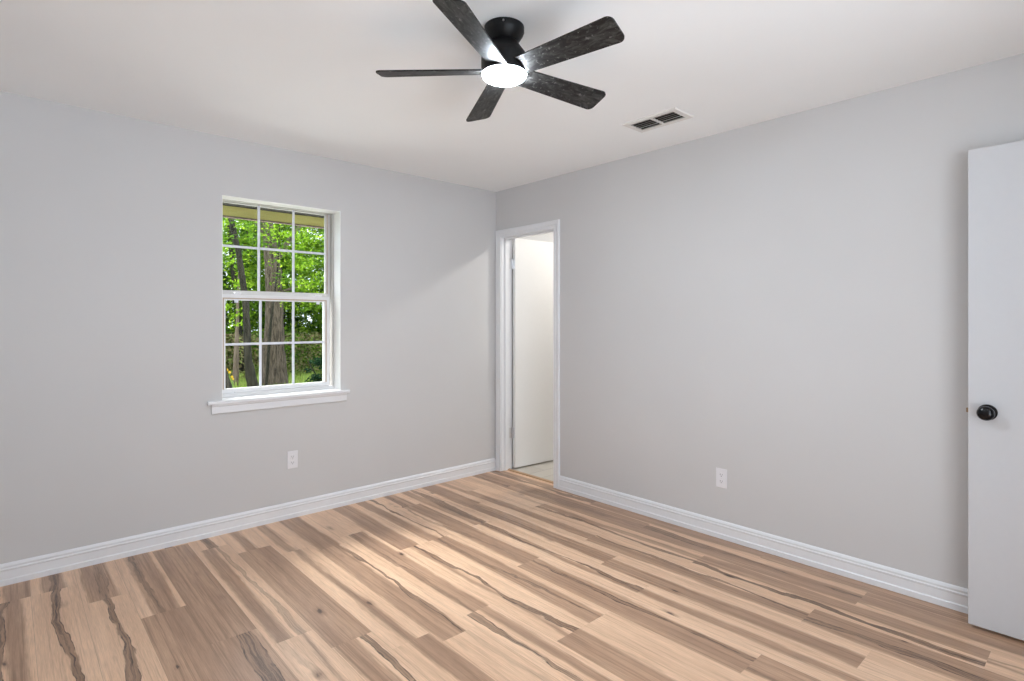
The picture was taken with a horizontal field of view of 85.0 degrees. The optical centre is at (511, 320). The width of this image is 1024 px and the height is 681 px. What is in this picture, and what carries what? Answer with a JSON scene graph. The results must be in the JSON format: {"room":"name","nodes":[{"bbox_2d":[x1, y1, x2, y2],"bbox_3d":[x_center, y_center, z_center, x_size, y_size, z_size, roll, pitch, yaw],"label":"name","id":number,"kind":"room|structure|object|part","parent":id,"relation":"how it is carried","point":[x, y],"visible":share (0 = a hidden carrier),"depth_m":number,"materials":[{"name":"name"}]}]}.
{"room":"empty bedroom","nodes":[
{"label":"empty bedroom","id":0,"kind":"room"},
{"bbox_2d":[0,91,552,563],"bbox_3d":[-0.700,0.176,4.564,6.500,2.860,0.230,0,0,-42],"label":"wall","id":1,"kind":"structure","parent":0,"point":[111,224],"depth_m":3.29,"materials":[{"name":"paint"}]},
{"bbox_2d":[0,458,495,586],"bbox_3d":[-1.550,1.253,3.628,3.783,0.106,0.016,0,0,-42],"label":"baseboard","id":2,"kind":"structure","parent":1,"relation":"attached to","point":[27,569],"depth_m":3.38,"materials":[{"name":"white paint"}]},
{"bbox_2d":[223,202,323,228],"bbox_3d":[-0.850,-1.011,4.805,7.200,0.566,0.330,0,0,-42],"label":"eave","id":3,"kind":"object","parent":1,"relation":"attached to","point":[234,211],"depth_m":4.11,"materials":[{"name":"brown wood"}]},
{"bbox_3d":[-0.830,-0.815,4.783,7.200,0.018,0.270,0,0,-42],"label":"soffit panel","id":4,"kind":"part","parent":3,"relation":"part of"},
{"bbox_2d":[207,389,349,414],"bbox_3d":[-1.526,0.526,3.705,0.907,0.081,0.126,0,0,-42],"label":"window sill","id":5,"kind":"structure","parent":1,"relation":"attached to","point":[268,401],"depth_m":3.64,"materials":[{"name":"white paint"}]},
{"bbox_2d":[222,195,340,399],"bbox_3d":[-1.564,-0.149,3.765,0.768,1.271,0.204,0,0,-42],"label":"window","id":6,"kind":"structure","parent":1,"relation":"in","point":[330,299],"depth_m":3.91,"materials":[{"name":"white paint"}]},
{"bbox_2d":[223,206,324,291],"bbox_3d":[-1.607,-0.484,3.812,0.690,0.571,0.006,0,0,-42],"label":"grille","id":7,"kind":"object","parent":6,"relation":"attached to","point":[258,247],"depth_m":3.83,"materials":[{"name":"white plastic"}]},
{"bbox_2d":[225,301,323,385],"bbox_3d":[-1.590,0.150,3.784,0.651,0.568,0.006,0,0,-42],"label":"grille","id":8,"kind":"object","parent":6,"relation":"attached to","point":[260,343],"depth_m":3.85,"materials":[{"name":"white plastic"}]},
{"bbox_3d":[-1.612,-0.471,3.818,0.734,0.605,0.022,0,0,-42],"label":"sash","id":9,"kind":"part","parent":6,"relation":"part of","materials":[{"name":"white plastic"}]},
{"bbox_3d":[-1.588,0.149,3.791,0.707,0.638,0.032,0,0,-42],"label":"sash","id":10,"kind":"part","parent":6,"relation":"part of","materials":[{"name":"plastic"}]},
{"bbox_3d":[-1.595,0.474,3.800,0.768,0.024,0.111,0,0,-42],"label":"sloped sill","id":11,"kind":"part","parent":6,"relation":"part of","materials":[{"name":"plastic"}]},
{"bbox_2d":[287,450,297,468],"bbox_3d":[-1.459,0.922,3.716,0.070,0.115,0.007,0,0,-42],"label":"electrical outlet","id":12,"kind":"object","parent":1,"relation":"attached to","point":[292,456],"visible":1,"depth_m":3.71,"materials":[{"name":"white plastic"}]},
{"bbox_2d":[0,470,1023,680],"bbox_3d":[0.131,1.306,1.721,4.085,0.001,5.100,0,0,-42],"label":"floor","id":13,"kind":"structure","parent":0,"point":[507,575],"depth_m":2.52,"materials":[{"name":"brown wood"}]},
{"bbox_2d":[508,468,552,483],"bbox_3d":[0.182,1.302,4.683,0.044,0.009,0.628,0,0,-42],"label":"threshold","id":14,"kind":"object","parent":13,"relation":"on","point":[509,469],"visible":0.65,"depth_m":4.69,"materials":[{"name":"brown wood"}]},
{"bbox_2d":[0,0,1023,191],"bbox_3d":[0.134,-1.194,1.791,4.015,0.120,5.000,0,0,-42],"label":"ceiling","id":15,"kind":"structure","parent":0,"point":[294,75],"depth_m":2.49,"materials":[{"name":"paint"}]},
{"bbox_2d":[376,0,624,121],"bbox_3d":[-0.005,-1.029,2.157,0.942,0.210,0.945,0,0,-42],"label":"ceiling fan","id":16,"kind":"object","parent":15,"relation":"attached to","point":[504,63],"visible":1,"depth_m":2.08,"materials":[{"name":"black wood"}]},
{"bbox_3d":[-0.316,-0.962,2.168,0.408,0.006,0.118,0,14,2],"label":"blade","id":17,"kind":"part","parent":16,"relation":"part of","materials":[{"name":"black wood"}]},
{"bbox_3d":[-0.129,-0.972,1.888,0.118,0.006,0.408,17,4,20],"label":"blade","id":18,"kind":"part","parent":16,"relation":"part of","materials":[{"name":"black wood"}]},
{"bbox_3d":[-0.108,-0.953,2.432,0.118,0.006,0.408,-16,3,-16],"label":"blade","id":19,"kind":"part","parent":16,"relation":"part of","materials":[{"name":"black wood"}]},
{"bbox_2d":[482,65,525,86],"bbox_3d":[-0.030,-0.938,2.157,0.170,0.028,0.170,0,0,-42],"label":"diffuser","id":20,"kind":"object","parent":16,"relation":"attached to","point":[496,75],"depth_m":2.12,"materials":[{"name":"white glass"}]},
{"bbox_3d":[0.208,-0.957,2.316,0.408,0.006,0.118,1,-19,-34],"label":"blade","id":21,"kind":"part","parent":16,"relation":"part of","materials":[{"name":"black wood"}]},
{"bbox_3d":[0.195,-0.969,1.980,0.408,0.006,0.118,-2,-19,38],"label":"blade","id":22,"kind":"part","parent":16,"relation":"part of","materials":[{"name":"black wood"}]},
{"bbox_2d":[622,107,693,132],"bbox_3d":[0.821,-1.129,3.159,0.195,0.010,0.348,0,0,-42],"label":"ceiling vent","id":23,"kind":"object","parent":15,"relation":"in","point":[673,115],"visible":1,"depth_m":3.14,"materials":[{"name":"metal"}]},
{"bbox_2d":[512,460,552,480],"bbox_3d":[1.526,1.336,4.872,2.185,0.060,2.300,0,0,-42],"label":"floor","id":24,"kind":"structure","parent":0,"point":[544,470],"depth_m":4.92,"materials":[{"name":"tile"}]},
{"bbox_2d":[496,53,1023,588],"bbox_3d":[1.580,0.086,3.100,0.115,2.440,5.000,0,0,-42],"label":"wall","id":25,"kind":"structure","parent":0,"point":[780,304],"depth_m":3.04,"materials":[{"name":"paint"}]},
{"bbox_2d":[496,219,559,488],"bbox_3d":[0.163,0.259,4.666,0.148,2.095,0.756,0,0,-42],"label":"door frame","id":26,"kind":"structure","parent":25,"relation":"attached to","point":[504,237],"depth_m":4.87,"materials":[{"name":"white paint"}]},
{"bbox_3d":[-0.119,0.259,4.879,0.016,2.095,0.061,0,0,-42],"label":"casing","id":27,"kind":"part","parent":26,"relation":"part of","materials":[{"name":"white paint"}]},
{"bbox_3d":[-0.022,0.259,4.967,0.016,2.095,0.061,0,0,-42],"label":"casing","id":28,"kind":"part","parent":26,"relation":"part of","materials":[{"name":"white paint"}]},
{"bbox_3d":[0.114,-0.758,4.622,0.016,0.061,0.756,0,0,-42],"label":"head casing","id":29,"kind":"part","parent":26,"relation":"part of","materials":[{"name":"white paint"}]},
{"bbox_3d":[0.347,0.259,4.364,0.016,2.095,0.061,0,0,-42],"label":"casing","id":30,"kind":"part","parent":26,"relation":"part of","materials":[{"name":"white paint"}]},
{"bbox_2d":[511,238,552,467],"bbox_3d":[0.271,0.281,5.095,0.624,2.022,0.114,0,0,-39],"label":"door","id":31,"kind":"structure","parent":25,"relation":"in","point":[532,261],"depth_m":5.03,"materials":[{"name":"paint"}]},
{"bbox_2d":[716,467,726,488],"bbox_3d":[1.260,0.945,3.362,0.007,0.115,0.070,0,0,-42],"label":"electrical outlet","id":32,"kind":"object","parent":25,"relation":"attached to","point":[721,474],"visible":1,"depth_m":3.36,"materials":[{"name":"white plastic"}]},
{"bbox_2d":[559,475,967,613],"bbox_3d":[1.520,1.253,3.068,0.016,0.106,3.433,0,0,-42],"label":"baseboard","id":33,"kind":"structure","parent":25,"relation":"attached to","point":[950,596],"depth_m":3.06,"materials":[{"name":"white paint"}]},
{"bbox_2d":[966,140,1023,640],"bbox_3d":[2.217,0.281,2.118,0.165,2.022,0.777,0,0,-42],"label":"door","id":34,"kind":"structure","parent":25,"relation":"in","point":[995,409],"depth_m":2.32,"materials":[{"name":"white paint"}]},
{"bbox_3d":[1.967,0.382,2.319,0.065,0.066,0.066,0,0,-42],"label":"knob","id":35,"kind":"part","parent":34,"relation":"part of","materials":[{"name":"black metal"}]},
{"label":"outside","id":36,"kind":"structure","parent":0,"visible":0},
{"bbox_2d":[227,336,321,387],"bbox_3d":[-16.643,1.706,30.597,42.000,0.200,59.770,0,0,-42],"label":"ground","id":37,"kind":"structure","parent":36,"point":[233,336],"depth_m":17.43,"materials":[{"name":"green plant"}]},
{"bbox_2d":[223,248,233,326],"bbox_3d":[-10.178,-2.113,16.699,3.252,7.440,3.901,0,0,43],"label":"tree","id":38,"kind":"object","parent":37,"relation":"on","point":[223,248],"visible":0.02,"depth_m":17.39,"materials":[{"name":"green plant"}]},
{"bbox_2d":[223,276,233,348],"bbox_3d":[-12.049,-0.166,21.955,2.399,3.548,1.946,0,0,-42],"label":"shrub","id":39,"kind":"object","parent":37,"relation":"on","point":[224,276],"visible":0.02,"depth_m":22.20,"materials":[{"name":"green plant"}]},
{"bbox_2d":[225,364,232,388],"bbox_3d":[-5.033,-0.748,8.642,2.074,4.754,1.666,0,0,-42],"label":"tree","id":40,"kind":"object","parent":37,"relation":"on","point":[228,384],"visible":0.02,"depth_m":8.94,"materials":[{"name":"green plant"}]},
{"bbox_2d":[223,229,239,355],"bbox_3d":[-11.686,-2.322,20.043,3.952,7.863,3.415,0,0,-42],"label":"tree","id":41,"kind":"object","parent":37,"relation":"on","point":[226,229],"visible":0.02,"depth_m":20.47,"materials":[{"name":"green plant"}]},
{"bbox_2d":[223,218,255,328],"bbox_3d":[-6.396,-0.399,11.409,2.271,4.014,1.409,0,0,-42],"label":"young tree","id":42,"kind":"object","parent":37,"relation":"on","point":[226,219],"visible":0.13,"depth_m":11.81,"materials":[{"name":"green plant"}]},
{"bbox_2d":[223,243,256,385],"bbox_3d":[-6.818,-0.154,13.647,0.907,3.525,1.445,0,0,27],"label":"tree","id":43,"kind":"object","parent":37,"relation":"on","point":[235,375],"visible":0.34,"depth_m":13.71,"materials":[{"name":"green plant"}]},
{"bbox_2d":[225,276,264,351],"bbox_3d":[-11.099,-0.222,23.347,2.376,3.659,1.773,0,0,-42],"label":"shrub","id":44,"kind":"object","parent":37,"relation":"on","point":[230,276],"visible":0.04,"depth_m":23.17,"materials":[{"name":"green plant"}]},
{"bbox_2d":[223,220,286,356],"bbox_3d":[-12.032,-2.389,25.192,4.025,8.010,3.328,0,0,-40],"label":"tree","id":45,"kind":"object","parent":37,"relation":"on","point":[224,220],"visible":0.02,"depth_m":24.50,"materials":[{"name":"green plant"}]},
{"bbox_2d":[223,219,302,357],"bbox_3d":[-9.866,-2.772,20.646,4.031,8.758,3.285,0,0,-42],"label":"tree","id":46,"kind":"object","parent":37,"relation":"on","point":[224,274],"visible":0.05,"depth_m":20.56,"materials":[{"name":"green plant"}]},
{"bbox_2d":[223,219,306,374],"bbox_3d":[-8.091,-2.249,16.588,3.957,7.720,3.210,0,0,-42],"label":"tree","id":47,"kind":"object","parent":37,"relation":"on","point":[255,306],"visible":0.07,"depth_m":16.55,"materials":[{"name":"green plant"}]},
{"bbox_2d":[223,217,320,386],"bbox_3d":[-5.389,-0.949,11.004,2.999,5.186,2.562,0,0,-42],"label":"leaning tree","id":48,"kind":"object","parent":37,"relation":"on","point":[250,374],"visible":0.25,"depth_m":11.02,"materials":[{"name":"green plant"}]},
{"bbox_2d":[225,331,321,378],"bbox_3d":[-6.969,0.982,18.424,14.089,1.350,4.897,0,0,-42],"label":"undergrowth","id":49,"kind":"object","parent":37,"relation":"on","point":[311,336],"visible":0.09,"depth_m":16.84,"materials":[{"name":"green plant"}]},
{"bbox_2d":[224,220,323,362],"bbox_3d":[-7.546,-2.270,18.470,4.165,7.759,3.562,0,0,-42],"label":"tree","id":50,"kind":"object","parent":37,"relation":"on","point":[311,244],"visible":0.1,"depth_m":18.30,"materials":[{"name":"green plant"}]},
{"bbox_2d":[225,221,323,385],"bbox_3d":[-5.438,-1.697,13.596,4.595,6.612,3.352,0,0,-42],"label":"oak tree","id":51,"kind":"object","parent":37,"relation":"on","point":[278,373],"visible":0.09,"depth_m":13.20,"materials":[{"name":"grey plant"}]},
{"bbox_2d":[225,221,323,385],"bbox_3d":[-4.973,-0.517,12.089,2.202,4.250,1.435,0,0,-42],"label":"young tree","id":52,"kind":"object","parent":37,"relation":"on","point":[300,266],"visible":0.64,"depth_m":12.04,"materials":[{"name":"green plant"}]},
{"bbox_2d":[251,321,304,362],"bbox_3d":[-8.326,0.796,19.863,2.065,1.632,1.577,0,0,-32],"label":"shrub","id":53,"kind":"object","parent":37,"relation":"on","point":[263,321],"visible":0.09,"depth_m":19.89,"materials":[{"name":"green plant"}]},
{"bbox_2d":[234,223,323,360],"bbox_3d":[-9.357,-2.956,22.591,4.119,9.217,3.292,0,0,-42],"label":"tree","id":54,"kind":"object","parent":37,"relation":"on","point":[274,223],"visible":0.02,"depth_m":22.48,"materials":[{"name":"green plant"}]},
{"bbox_2d":[258,275,311,344],"bbox_3d":[-9.775,-0.220,24.092,2.366,3.656,1.913,0,0,-42],"label":"shrub","id":55,"kind":"object","parent":37,"relation":"on","point":[288,313],"visible":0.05,"depth_m":24.23,"materials":[{"name":"green plant"}]},
{"bbox_2d":[251,328,320,373],"bbox_3d":[-6.779,0.895,16.411,2.220,1.434,1.654,0,0,-42],"label":"shrub","id":56,"kind":"object","parent":37,"relation":"on","point":[253,332],"visible":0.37,"depth_m":16.37,"materials":[{"name":"green plant"}]},
{"bbox_2d":[262,227,320,325],"bbox_3d":[-11.013,-2.955,27.289,4.048,9.168,3.486,0,0,-42],"label":"tree","id":57,"kind":"object","parent":37,"relation":"on","point":[291,227],"visible":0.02,"depth_m":27.38,"materials":[{"name":"green plant"}]},
{"bbox_2d":[286,228,323,334],"bbox_3d":[-5.486,-1.929,18.624,3.882,7.078,3.396,0,0,-42],"label":"tree","id":58,"kind":"object","parent":37,"relation":"on","point":[322,245],"visible":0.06,"depth_m":18.04,"materials":[{"name":"green plant"}]},
{"bbox_2d":[287,229,323,356],"bbox_3d":[-7.640,-2.616,22.953,4.010,8.493,3.235,0,0,-42],"label":"tree","id":59,"kind":"object","parent":37,"relation":"on","point":[320,229],"visible":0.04,"depth_m":22.36,"materials":[{"name":"green plant"}]},
{"bbox_2d":[295,276,321,351],"bbox_3d":[-8.890,-0.266,25.322,2.373,3.747,1.956,0,0,-42],"label":"shrub","id":60,"kind":"object","parent":37,"relation":"on","point":[295,276],"visible":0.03,"depth_m":25.10,"materials":[{"name":"green plant"}]},
{"bbox_2d":[294,231,323,312],"bbox_3d":[-4.271,-0.559,13.976,2.266,4.334,1.726,0,0,-42],"label":"young tree","id":61,"kind":"object","parent":37,"relation":"on","point":[321,249],"visible":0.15,"depth_m":13.41,"materials":[{"name":"green plant"}]},
{"bbox_2d":[297,228,323,338],"bbox_3d":[-8.680,-2.437,28.186,4.047,8.141,3.460,0,0,-42],"label":"tree","id":62,"kind":"object","parent":37,"relation":"on","point":[311,228],"visible":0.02,"depth_m":27.45,"materials":[{"name":"green plant"}]},
{"bbox_2d":[303,357,321,382],"bbox_3d":[-4.118,1.174,12.029,0.649,0.872,0.614,0,0,-42],"label":"shrub","id":63,"kind":"object","parent":37,"relation":"on","point":[318,361],"visible":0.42,"depth_m":11.92,"materials":[{"name":"green plant"}]},
{"bbox_2d":[305,325,320,348],"bbox_3d":[-6.947,0.837,21.136,2.296,1.549,1.351,0,0,-42],"label":"shrub","id":64,"kind":"object","parent":37,"relation":"on","point":[312,329],"visible":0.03,"depth_m":20.70,"materials":[{"name":"green plant"}]},
{"bbox_2d":[306,343,321,367],"bbox_3d":[-5.411,0.954,17.134,1.801,1.317,1.515,0,0,-17],"label":"shrub","id":65,"kind":"object","parent":37,"relation":"on","point":[320,343],"visible":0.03,"depth_m":17.06,"materials":[{"name":"green plant"}]}
]}

